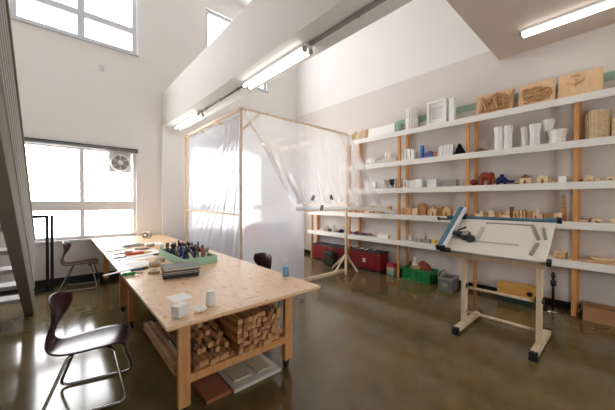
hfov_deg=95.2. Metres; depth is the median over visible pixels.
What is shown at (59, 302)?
shell chair
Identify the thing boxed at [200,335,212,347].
batten
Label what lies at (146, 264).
ruler
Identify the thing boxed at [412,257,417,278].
spray bottle
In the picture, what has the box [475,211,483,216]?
house
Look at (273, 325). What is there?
batten
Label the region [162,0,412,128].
beam
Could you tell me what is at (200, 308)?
crumpled tissue
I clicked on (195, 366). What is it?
batten
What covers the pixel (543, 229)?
ruler
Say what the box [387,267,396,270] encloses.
carton
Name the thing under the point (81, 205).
window
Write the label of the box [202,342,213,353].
batten
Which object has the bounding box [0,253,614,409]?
floor
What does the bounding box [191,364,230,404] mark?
plywood board
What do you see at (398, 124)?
glass pane
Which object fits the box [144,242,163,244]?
paper sheet
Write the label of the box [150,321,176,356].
batten
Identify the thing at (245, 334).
batten
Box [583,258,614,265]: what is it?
plank
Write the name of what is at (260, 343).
batten
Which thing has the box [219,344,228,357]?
batten
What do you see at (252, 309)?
batten
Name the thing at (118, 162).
ventilation fan
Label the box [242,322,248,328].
batten
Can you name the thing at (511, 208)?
wood block
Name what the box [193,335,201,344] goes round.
batten
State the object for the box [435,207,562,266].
machine
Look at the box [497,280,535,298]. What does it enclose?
box
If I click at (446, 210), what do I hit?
house
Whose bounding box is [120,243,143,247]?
pack
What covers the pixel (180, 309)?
box
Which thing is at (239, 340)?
batten
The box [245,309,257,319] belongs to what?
batten
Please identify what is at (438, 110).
model
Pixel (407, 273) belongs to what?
plastic crate
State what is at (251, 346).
batten
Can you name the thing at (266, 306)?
batten
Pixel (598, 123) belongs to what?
wicker basket
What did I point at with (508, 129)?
vase
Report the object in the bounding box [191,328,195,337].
batten
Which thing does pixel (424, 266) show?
leather bag
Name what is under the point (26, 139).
roller blind
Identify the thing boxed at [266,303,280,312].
batten
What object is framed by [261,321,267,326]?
batten
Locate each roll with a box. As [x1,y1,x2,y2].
[148,269,159,274]
[149,261,160,266]
[155,257,164,261]
[296,206,394,213]
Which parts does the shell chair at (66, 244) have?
leg frame, leg frame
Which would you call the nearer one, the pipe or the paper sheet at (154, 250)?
the pipe
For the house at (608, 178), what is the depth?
3.73 m
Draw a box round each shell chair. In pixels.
[42,290,132,409]
[59,241,99,290]
[253,252,271,303]
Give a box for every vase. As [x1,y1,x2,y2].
[494,126,503,149]
[503,125,513,148]
[520,126,529,146]
[529,123,540,145]
[542,119,554,131]
[547,128,568,142]
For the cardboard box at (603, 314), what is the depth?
3.76 m
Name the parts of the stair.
rail, rail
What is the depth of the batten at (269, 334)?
2.54 m
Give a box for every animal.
[479,172,495,184]
[496,174,513,184]
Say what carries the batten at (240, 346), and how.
on the batten at (232, 346)
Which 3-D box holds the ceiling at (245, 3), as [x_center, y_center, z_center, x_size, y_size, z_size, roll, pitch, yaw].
[0.102,-5.513,2.971,7.750,0.150,10.050,0,1,-42]
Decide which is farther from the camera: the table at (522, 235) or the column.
the column
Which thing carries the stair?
on the floor
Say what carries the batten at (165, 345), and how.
on the work table at (238, 285)
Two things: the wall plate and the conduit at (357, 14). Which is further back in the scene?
the wall plate
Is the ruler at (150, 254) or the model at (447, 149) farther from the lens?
the model at (447, 149)
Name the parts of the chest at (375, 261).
lid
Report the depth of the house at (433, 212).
5.45 m
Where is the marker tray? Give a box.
[159,248,216,264]
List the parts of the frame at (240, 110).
post, rail, rail, rail, post, post, rail, rail, rail, post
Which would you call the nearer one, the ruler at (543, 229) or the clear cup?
the ruler at (543, 229)
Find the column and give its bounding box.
[161,126,184,240]
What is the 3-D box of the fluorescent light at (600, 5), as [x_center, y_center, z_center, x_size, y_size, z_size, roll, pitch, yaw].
[3.494,-2.445,3.562,0.136,0.090,1.300,0,1,-42]
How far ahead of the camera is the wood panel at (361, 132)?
6.88 m
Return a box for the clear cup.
[408,235,413,240]
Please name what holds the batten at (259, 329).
on the batten
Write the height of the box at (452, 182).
0.130 m
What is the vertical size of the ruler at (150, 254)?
0.004 m
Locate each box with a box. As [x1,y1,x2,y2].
[170,301,189,318]
[368,123,395,136]
[377,181,383,188]
[384,179,397,188]
[443,179,457,185]
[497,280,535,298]
[554,250,567,258]
[579,301,614,326]
[612,117,614,135]
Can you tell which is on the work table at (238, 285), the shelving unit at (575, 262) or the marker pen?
the marker pen
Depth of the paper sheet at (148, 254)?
3.75 m
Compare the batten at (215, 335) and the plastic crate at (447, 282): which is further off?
the plastic crate at (447, 282)
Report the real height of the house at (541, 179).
0.170 m
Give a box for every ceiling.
[233,0,251,6]
[446,0,614,59]
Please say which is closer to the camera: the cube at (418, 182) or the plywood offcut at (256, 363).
the plywood offcut at (256, 363)
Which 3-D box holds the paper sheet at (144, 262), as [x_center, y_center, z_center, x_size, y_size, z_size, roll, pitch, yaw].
[-2.040,0.707,3.395,0.294,0.002,0.250,1,1,39]
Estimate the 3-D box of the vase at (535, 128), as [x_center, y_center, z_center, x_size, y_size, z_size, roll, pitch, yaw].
[3.493,-1.075,4.313,0.155,0.331,0.147,0,1,-42]
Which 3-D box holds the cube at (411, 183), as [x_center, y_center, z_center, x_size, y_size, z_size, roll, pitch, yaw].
[2.191,-0.435,5.864,0.090,0.155,0.144,0,1,-42]
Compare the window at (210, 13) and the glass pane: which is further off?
the window at (210, 13)
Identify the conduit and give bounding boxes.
[201,86,241,111]
[309,0,385,44]
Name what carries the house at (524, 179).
on the shelving unit at (575, 262)
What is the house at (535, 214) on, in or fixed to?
on the shelving unit at (575, 262)
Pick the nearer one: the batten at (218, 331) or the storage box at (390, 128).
the batten at (218, 331)
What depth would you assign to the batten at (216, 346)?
2.32 m
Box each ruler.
[102,264,148,275]
[115,254,152,260]
[486,222,533,225]
[529,243,539,255]
[531,226,540,239]
[542,228,546,239]
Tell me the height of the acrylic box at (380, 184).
0.180 m
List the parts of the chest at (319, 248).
lid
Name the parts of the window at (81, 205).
sill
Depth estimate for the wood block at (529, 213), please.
4.37 m
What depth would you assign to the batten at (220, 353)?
2.28 m
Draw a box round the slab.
[449,98,455,120]
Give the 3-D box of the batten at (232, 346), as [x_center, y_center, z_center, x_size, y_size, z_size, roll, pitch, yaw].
[-0.885,1.224,2.727,0.044,0.040,1.000,0,1,-42]
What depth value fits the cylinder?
5.80 m
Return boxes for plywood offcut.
[222,356,250,381]
[235,353,270,372]
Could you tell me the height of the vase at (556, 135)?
0.203 m
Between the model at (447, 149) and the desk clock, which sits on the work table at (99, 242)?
the desk clock
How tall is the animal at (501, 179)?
0.180 m
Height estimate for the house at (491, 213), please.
0.130 m
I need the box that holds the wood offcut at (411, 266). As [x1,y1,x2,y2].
[410,265,420,268]
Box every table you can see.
[91,234,199,311]
[109,250,319,409]
[447,219,555,362]
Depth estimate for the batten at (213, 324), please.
2.56 m
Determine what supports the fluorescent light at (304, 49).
attached to the beam
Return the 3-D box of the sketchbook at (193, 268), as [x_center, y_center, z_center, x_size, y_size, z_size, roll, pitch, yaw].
[-1.306,0.646,2.902,0.330,0.010,0.270,0,1,-32]
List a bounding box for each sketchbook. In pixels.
[161,261,199,271]
[161,268,198,274]
[162,272,198,279]
[163,270,199,275]
[164,268,200,272]
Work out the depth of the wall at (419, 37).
6.52 m
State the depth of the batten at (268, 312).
2.56 m
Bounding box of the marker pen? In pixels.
[130,266,148,270]
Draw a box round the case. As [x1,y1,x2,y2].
[498,295,544,307]
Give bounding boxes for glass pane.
[396,122,401,131]
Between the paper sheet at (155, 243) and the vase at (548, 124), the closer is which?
the vase at (548, 124)
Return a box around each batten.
[144,322,176,369]
[147,321,176,363]
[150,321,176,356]
[162,326,199,371]
[171,330,197,358]
[176,330,198,349]
[191,325,203,337]
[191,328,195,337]
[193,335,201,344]
[195,356,203,367]
[198,324,209,335]
[198,352,208,365]
[199,343,205,352]
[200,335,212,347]
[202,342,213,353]
[203,350,215,364]
[207,321,218,328]
[209,328,221,341]
[210,326,222,335]
[211,339,219,351]
[211,351,219,361]
[213,320,242,343]
[214,319,241,338]
[216,350,224,359]
[217,317,241,333]
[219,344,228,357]
[220,336,228,347]
[221,316,241,328]
[222,336,243,354]
[222,345,233,355]
[223,332,243,349]
[226,314,242,324]
[234,312,247,322]
[240,311,252,321]
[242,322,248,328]
[242,332,247,337]
[244,345,248,352]
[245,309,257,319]
[247,329,252,335]
[247,335,253,340]
[247,343,253,350]
[249,308,260,316]
[251,337,257,343]
[254,307,264,315]
[256,326,262,332]
[257,340,262,346]
[259,306,272,315]
[261,315,266,321]
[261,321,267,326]
[263,305,273,312]
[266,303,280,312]
[266,332,271,338]
[270,321,275,327]
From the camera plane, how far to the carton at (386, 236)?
6.30 m
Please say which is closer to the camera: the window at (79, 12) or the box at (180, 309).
the box at (180, 309)
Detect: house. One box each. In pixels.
[412,209,417,214]
[417,203,427,214]
[427,205,434,215]
[430,209,436,215]
[442,206,452,215]
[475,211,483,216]
[488,210,494,216]
[502,210,509,217]
[513,210,519,217]
[520,174,531,183]
[533,208,539,218]
[537,172,548,182]
[544,212,553,218]
[554,213,561,219]
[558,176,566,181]
[591,218,602,222]
[606,176,614,180]
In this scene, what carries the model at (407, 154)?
on the shelving unit at (575, 262)
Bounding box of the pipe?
[168,339,176,350]
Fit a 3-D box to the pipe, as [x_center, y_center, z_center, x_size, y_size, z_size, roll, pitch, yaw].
[-1.085,1.224,2.346,0.036,0.034,0.480,0,1,-42]
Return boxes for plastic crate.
[402,265,437,284]
[437,269,459,292]
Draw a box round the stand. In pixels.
[545,272,560,313]
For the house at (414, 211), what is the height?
0.130 m
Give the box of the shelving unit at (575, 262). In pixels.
[307,87,614,315]
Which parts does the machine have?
arm, head arm, rail, rail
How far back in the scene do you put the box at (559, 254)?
4.10 m
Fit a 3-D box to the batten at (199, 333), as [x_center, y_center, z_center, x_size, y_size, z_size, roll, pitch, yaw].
[-1.161,1.102,2.677,0.044,0.042,0.800,0,1,-42]
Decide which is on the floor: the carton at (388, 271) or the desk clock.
the carton at (388, 271)
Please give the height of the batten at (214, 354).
0.040 m
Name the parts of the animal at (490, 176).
leg, leg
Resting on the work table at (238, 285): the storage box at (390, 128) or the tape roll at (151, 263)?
the tape roll at (151, 263)
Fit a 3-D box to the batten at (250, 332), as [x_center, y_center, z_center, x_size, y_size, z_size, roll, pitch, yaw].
[-0.814,1.100,2.789,0.044,0.040,1.000,0,1,-42]
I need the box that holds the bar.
[420,145,424,157]
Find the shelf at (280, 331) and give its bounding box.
[143,323,282,375]
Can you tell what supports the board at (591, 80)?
on the shelving unit at (575, 262)
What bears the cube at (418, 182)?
on the shelving unit at (575, 262)
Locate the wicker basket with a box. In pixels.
[585,108,611,138]
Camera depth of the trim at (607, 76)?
5.16 m
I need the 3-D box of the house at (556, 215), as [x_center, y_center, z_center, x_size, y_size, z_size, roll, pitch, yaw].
[3.674,0.176,4.119,0.070,0.115,0.083,0,1,-42]
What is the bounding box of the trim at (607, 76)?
[396,70,614,125]
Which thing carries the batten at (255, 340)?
on the batten
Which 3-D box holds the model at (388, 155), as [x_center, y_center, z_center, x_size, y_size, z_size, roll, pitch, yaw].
[1.826,-1.091,6.320,0.163,0.296,0.157,0,1,-42]
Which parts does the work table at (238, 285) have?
leg, leg, shelf rail, leg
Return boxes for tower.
[560,194,567,220]
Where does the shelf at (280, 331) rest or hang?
attached to the work table at (238, 285)
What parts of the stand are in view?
foot plate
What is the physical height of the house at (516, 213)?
0.140 m
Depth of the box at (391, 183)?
6.20 m
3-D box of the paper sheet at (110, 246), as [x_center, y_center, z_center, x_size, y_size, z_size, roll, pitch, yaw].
[-3.203,0.686,4.656,0.270,0.001,0.600,0,1,-42]
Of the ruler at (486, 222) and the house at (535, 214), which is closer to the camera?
the ruler at (486, 222)
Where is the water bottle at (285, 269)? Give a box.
[283,259,288,275]
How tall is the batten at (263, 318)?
0.040 m
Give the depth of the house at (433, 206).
5.60 m
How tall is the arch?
0.085 m
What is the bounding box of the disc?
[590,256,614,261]
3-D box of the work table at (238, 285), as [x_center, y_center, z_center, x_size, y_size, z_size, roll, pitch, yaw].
[-1.227,1.135,3.087,1.285,0.839,2.600,0,1,-42]
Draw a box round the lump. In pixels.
[470,180,476,184]
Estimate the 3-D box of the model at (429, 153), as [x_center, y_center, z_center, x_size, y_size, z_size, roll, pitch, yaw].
[2.431,-1.001,5.588,0.100,0.140,0.200,0,1,-42]
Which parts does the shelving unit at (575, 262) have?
post, post, post, post, post, post, post, post, post, post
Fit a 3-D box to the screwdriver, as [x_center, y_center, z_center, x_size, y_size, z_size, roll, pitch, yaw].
[-1.782,0.698,2.863,0.181,0.034,0.036,0,1,-36]
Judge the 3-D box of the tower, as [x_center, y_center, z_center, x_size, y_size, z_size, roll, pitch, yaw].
[3.807,0.038,4.178,0.080,0.390,0.090,0,1,-42]
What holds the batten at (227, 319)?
on the batten at (237, 331)
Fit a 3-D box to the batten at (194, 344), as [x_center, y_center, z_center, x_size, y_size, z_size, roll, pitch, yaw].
[-1.161,1.143,2.571,0.044,0.040,0.800,0,1,-42]
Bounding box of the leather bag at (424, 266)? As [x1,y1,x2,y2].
[418,260,430,278]
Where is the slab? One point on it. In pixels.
(452, 102)
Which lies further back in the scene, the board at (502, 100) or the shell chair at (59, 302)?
the board at (502, 100)
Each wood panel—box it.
[351,131,357,140]
[359,130,362,138]
[364,129,368,137]
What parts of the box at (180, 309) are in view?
lid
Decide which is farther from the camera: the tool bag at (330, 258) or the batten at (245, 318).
the tool bag at (330, 258)
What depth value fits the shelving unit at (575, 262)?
4.79 m
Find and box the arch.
[584,175,594,180]
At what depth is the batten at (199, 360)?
2.17 m
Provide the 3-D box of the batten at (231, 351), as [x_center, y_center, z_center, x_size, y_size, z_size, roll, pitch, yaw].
[-0.955,1.224,2.701,0.038,0.040,1.000,0,1,-42]
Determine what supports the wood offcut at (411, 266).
on the plastic crate at (407, 273)
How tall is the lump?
0.109 m
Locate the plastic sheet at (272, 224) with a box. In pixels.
[189,114,303,278]
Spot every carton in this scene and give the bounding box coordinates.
[378,234,390,238]
[387,262,396,267]
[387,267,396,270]
[387,270,396,274]
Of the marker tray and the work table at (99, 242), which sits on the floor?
the work table at (99, 242)
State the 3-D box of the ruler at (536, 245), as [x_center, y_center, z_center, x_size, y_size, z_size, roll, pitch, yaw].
[2.387,0.464,2.957,0.184,0.123,0.035,0,1,-32]
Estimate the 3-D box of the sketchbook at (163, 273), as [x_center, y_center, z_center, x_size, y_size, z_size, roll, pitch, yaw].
[-1.316,0.660,2.893,0.330,0.016,0.270,0,1,-31]
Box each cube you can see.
[408,180,414,187]
[415,179,422,186]
[427,179,437,186]
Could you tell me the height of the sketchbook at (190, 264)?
0.022 m
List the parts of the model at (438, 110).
panel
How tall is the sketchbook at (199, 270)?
0.014 m
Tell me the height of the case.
0.120 m
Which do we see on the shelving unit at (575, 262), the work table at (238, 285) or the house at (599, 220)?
the house at (599, 220)
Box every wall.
[0,0,296,282]
[295,23,614,305]
[296,0,489,117]
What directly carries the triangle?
on the shelving unit at (575, 262)
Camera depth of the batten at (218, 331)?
2.51 m
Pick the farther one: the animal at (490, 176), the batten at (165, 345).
the animal at (490, 176)
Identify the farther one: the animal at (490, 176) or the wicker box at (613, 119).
the animal at (490, 176)
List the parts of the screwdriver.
handle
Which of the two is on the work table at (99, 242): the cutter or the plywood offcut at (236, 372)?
the cutter
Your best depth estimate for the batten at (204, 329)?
2.45 m
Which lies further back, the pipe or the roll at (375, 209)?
the roll at (375, 209)
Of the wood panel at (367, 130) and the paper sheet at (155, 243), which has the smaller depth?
the paper sheet at (155, 243)
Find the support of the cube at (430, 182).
on the shelving unit at (575, 262)
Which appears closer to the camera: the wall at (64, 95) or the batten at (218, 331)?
the batten at (218, 331)
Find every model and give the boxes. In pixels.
[366,157,376,163]
[384,151,391,161]
[401,149,415,160]
[403,180,408,187]
[423,233,430,242]
[424,151,432,157]
[427,98,448,124]
[438,144,454,155]
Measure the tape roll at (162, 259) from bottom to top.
0.045 m
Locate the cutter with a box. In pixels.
[124,250,151,254]
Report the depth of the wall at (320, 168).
5.10 m
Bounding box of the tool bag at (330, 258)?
[323,248,337,265]
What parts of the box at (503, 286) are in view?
lid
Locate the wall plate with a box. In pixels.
[99,64,103,70]
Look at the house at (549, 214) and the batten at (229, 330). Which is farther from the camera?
the house at (549, 214)
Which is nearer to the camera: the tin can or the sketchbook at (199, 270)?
the tin can
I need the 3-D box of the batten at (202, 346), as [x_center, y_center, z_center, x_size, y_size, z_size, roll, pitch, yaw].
[-1.146,1.182,2.643,0.036,0.040,0.900,0,1,-42]
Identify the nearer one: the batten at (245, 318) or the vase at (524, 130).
the batten at (245, 318)
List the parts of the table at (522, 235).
post, board rail, post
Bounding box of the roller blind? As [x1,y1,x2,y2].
[24,137,137,153]
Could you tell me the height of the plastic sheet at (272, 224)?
3.050 m
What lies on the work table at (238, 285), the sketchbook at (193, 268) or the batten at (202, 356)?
the batten at (202, 356)
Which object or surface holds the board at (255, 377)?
on the floor
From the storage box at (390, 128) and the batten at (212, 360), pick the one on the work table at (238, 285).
the batten at (212, 360)
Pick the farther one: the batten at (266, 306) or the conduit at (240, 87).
the conduit at (240, 87)
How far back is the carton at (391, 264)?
6.17 m
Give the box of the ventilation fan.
[109,152,130,172]
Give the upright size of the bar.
0.270 m
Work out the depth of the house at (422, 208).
5.71 m
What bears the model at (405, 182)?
on the shelving unit at (575, 262)
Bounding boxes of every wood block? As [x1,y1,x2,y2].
[402,208,412,214]
[435,207,443,215]
[510,207,513,217]
[527,211,533,218]
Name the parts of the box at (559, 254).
lid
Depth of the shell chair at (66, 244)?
5.15 m
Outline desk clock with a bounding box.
[142,232,150,237]
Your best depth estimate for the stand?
4.11 m
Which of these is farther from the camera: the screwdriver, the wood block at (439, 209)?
the wood block at (439, 209)
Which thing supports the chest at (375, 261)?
on the floor
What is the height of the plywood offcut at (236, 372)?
0.012 m
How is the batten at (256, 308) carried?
on the batten at (263, 318)
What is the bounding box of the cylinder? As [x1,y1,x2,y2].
[405,107,417,129]
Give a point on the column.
(172, 140)
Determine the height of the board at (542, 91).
0.366 m
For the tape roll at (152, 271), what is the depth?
2.92 m
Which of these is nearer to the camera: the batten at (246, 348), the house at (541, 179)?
the batten at (246, 348)
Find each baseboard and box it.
[0,270,118,293]
[304,249,582,311]
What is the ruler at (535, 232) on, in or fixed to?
on the table at (522, 235)
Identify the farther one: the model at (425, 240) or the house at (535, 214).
the model at (425, 240)
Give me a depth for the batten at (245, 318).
2.42 m
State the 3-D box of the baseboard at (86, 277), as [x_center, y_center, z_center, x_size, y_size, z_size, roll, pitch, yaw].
[-3.134,1.432,6.658,7.320,0.140,0.012,0,1,-42]
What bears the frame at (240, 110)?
on the floor
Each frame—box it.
[0,215,53,296]
[185,107,357,281]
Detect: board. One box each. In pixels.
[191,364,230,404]
[216,353,280,393]
[476,88,514,114]
[518,78,555,106]
[558,66,603,98]
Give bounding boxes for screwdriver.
[122,272,142,275]
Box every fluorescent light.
[174,111,203,129]
[242,42,312,89]
[519,0,614,38]
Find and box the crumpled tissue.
[193,305,206,312]
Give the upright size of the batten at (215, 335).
0.042 m
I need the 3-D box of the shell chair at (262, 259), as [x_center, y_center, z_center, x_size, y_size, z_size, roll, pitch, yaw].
[-0.771,1.115,3.851,0.536,0.861,0.493,0,1,-44]
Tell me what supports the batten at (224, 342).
on the batten at (231, 351)
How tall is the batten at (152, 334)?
0.040 m
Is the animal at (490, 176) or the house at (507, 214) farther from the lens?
the animal at (490, 176)
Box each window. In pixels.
[9,0,138,56]
[25,142,138,243]
[206,9,268,92]
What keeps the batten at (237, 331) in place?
on the batten at (229, 330)
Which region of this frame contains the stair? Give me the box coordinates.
[0,0,34,314]
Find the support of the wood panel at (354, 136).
on the shelving unit at (575, 262)
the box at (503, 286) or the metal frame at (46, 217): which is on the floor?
the metal frame at (46, 217)
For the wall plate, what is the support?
attached to the wall at (64, 95)
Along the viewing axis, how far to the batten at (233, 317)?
2.40 m
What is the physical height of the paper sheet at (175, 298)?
0.001 m
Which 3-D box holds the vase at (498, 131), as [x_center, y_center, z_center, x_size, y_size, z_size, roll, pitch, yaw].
[3.200,-1.106,4.704,0.144,0.380,0.138,0,1,-42]
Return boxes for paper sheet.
[103,244,122,249]
[104,250,123,253]
[115,253,156,261]
[125,260,148,266]
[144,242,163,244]
[146,248,158,253]
[166,292,192,302]
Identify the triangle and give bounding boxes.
[454,144,465,153]
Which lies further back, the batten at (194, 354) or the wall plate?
the wall plate
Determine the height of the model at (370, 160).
0.199 m
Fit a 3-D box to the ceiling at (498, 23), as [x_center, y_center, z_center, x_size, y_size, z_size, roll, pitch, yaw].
[3.356,-2.593,2.178,3.500,0.240,4.075,0,1,-42]
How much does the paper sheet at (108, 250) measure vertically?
0.002 m
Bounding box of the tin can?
[206,290,214,306]
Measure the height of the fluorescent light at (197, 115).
0.090 m
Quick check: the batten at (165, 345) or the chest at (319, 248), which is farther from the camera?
the chest at (319, 248)
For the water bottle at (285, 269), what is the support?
on the work table at (238, 285)
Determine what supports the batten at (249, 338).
on the batten
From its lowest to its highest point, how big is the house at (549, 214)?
0.120 m
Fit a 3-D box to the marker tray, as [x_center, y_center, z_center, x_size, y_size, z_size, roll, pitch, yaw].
[-1.587,0.661,3.682,0.412,0.090,0.932,0,1,-43]
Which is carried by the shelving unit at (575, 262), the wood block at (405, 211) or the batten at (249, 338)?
the wood block at (405, 211)
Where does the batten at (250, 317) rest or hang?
on the batten
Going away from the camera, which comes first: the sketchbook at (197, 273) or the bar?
the sketchbook at (197, 273)
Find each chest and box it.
[313,242,351,265]
[349,247,388,273]

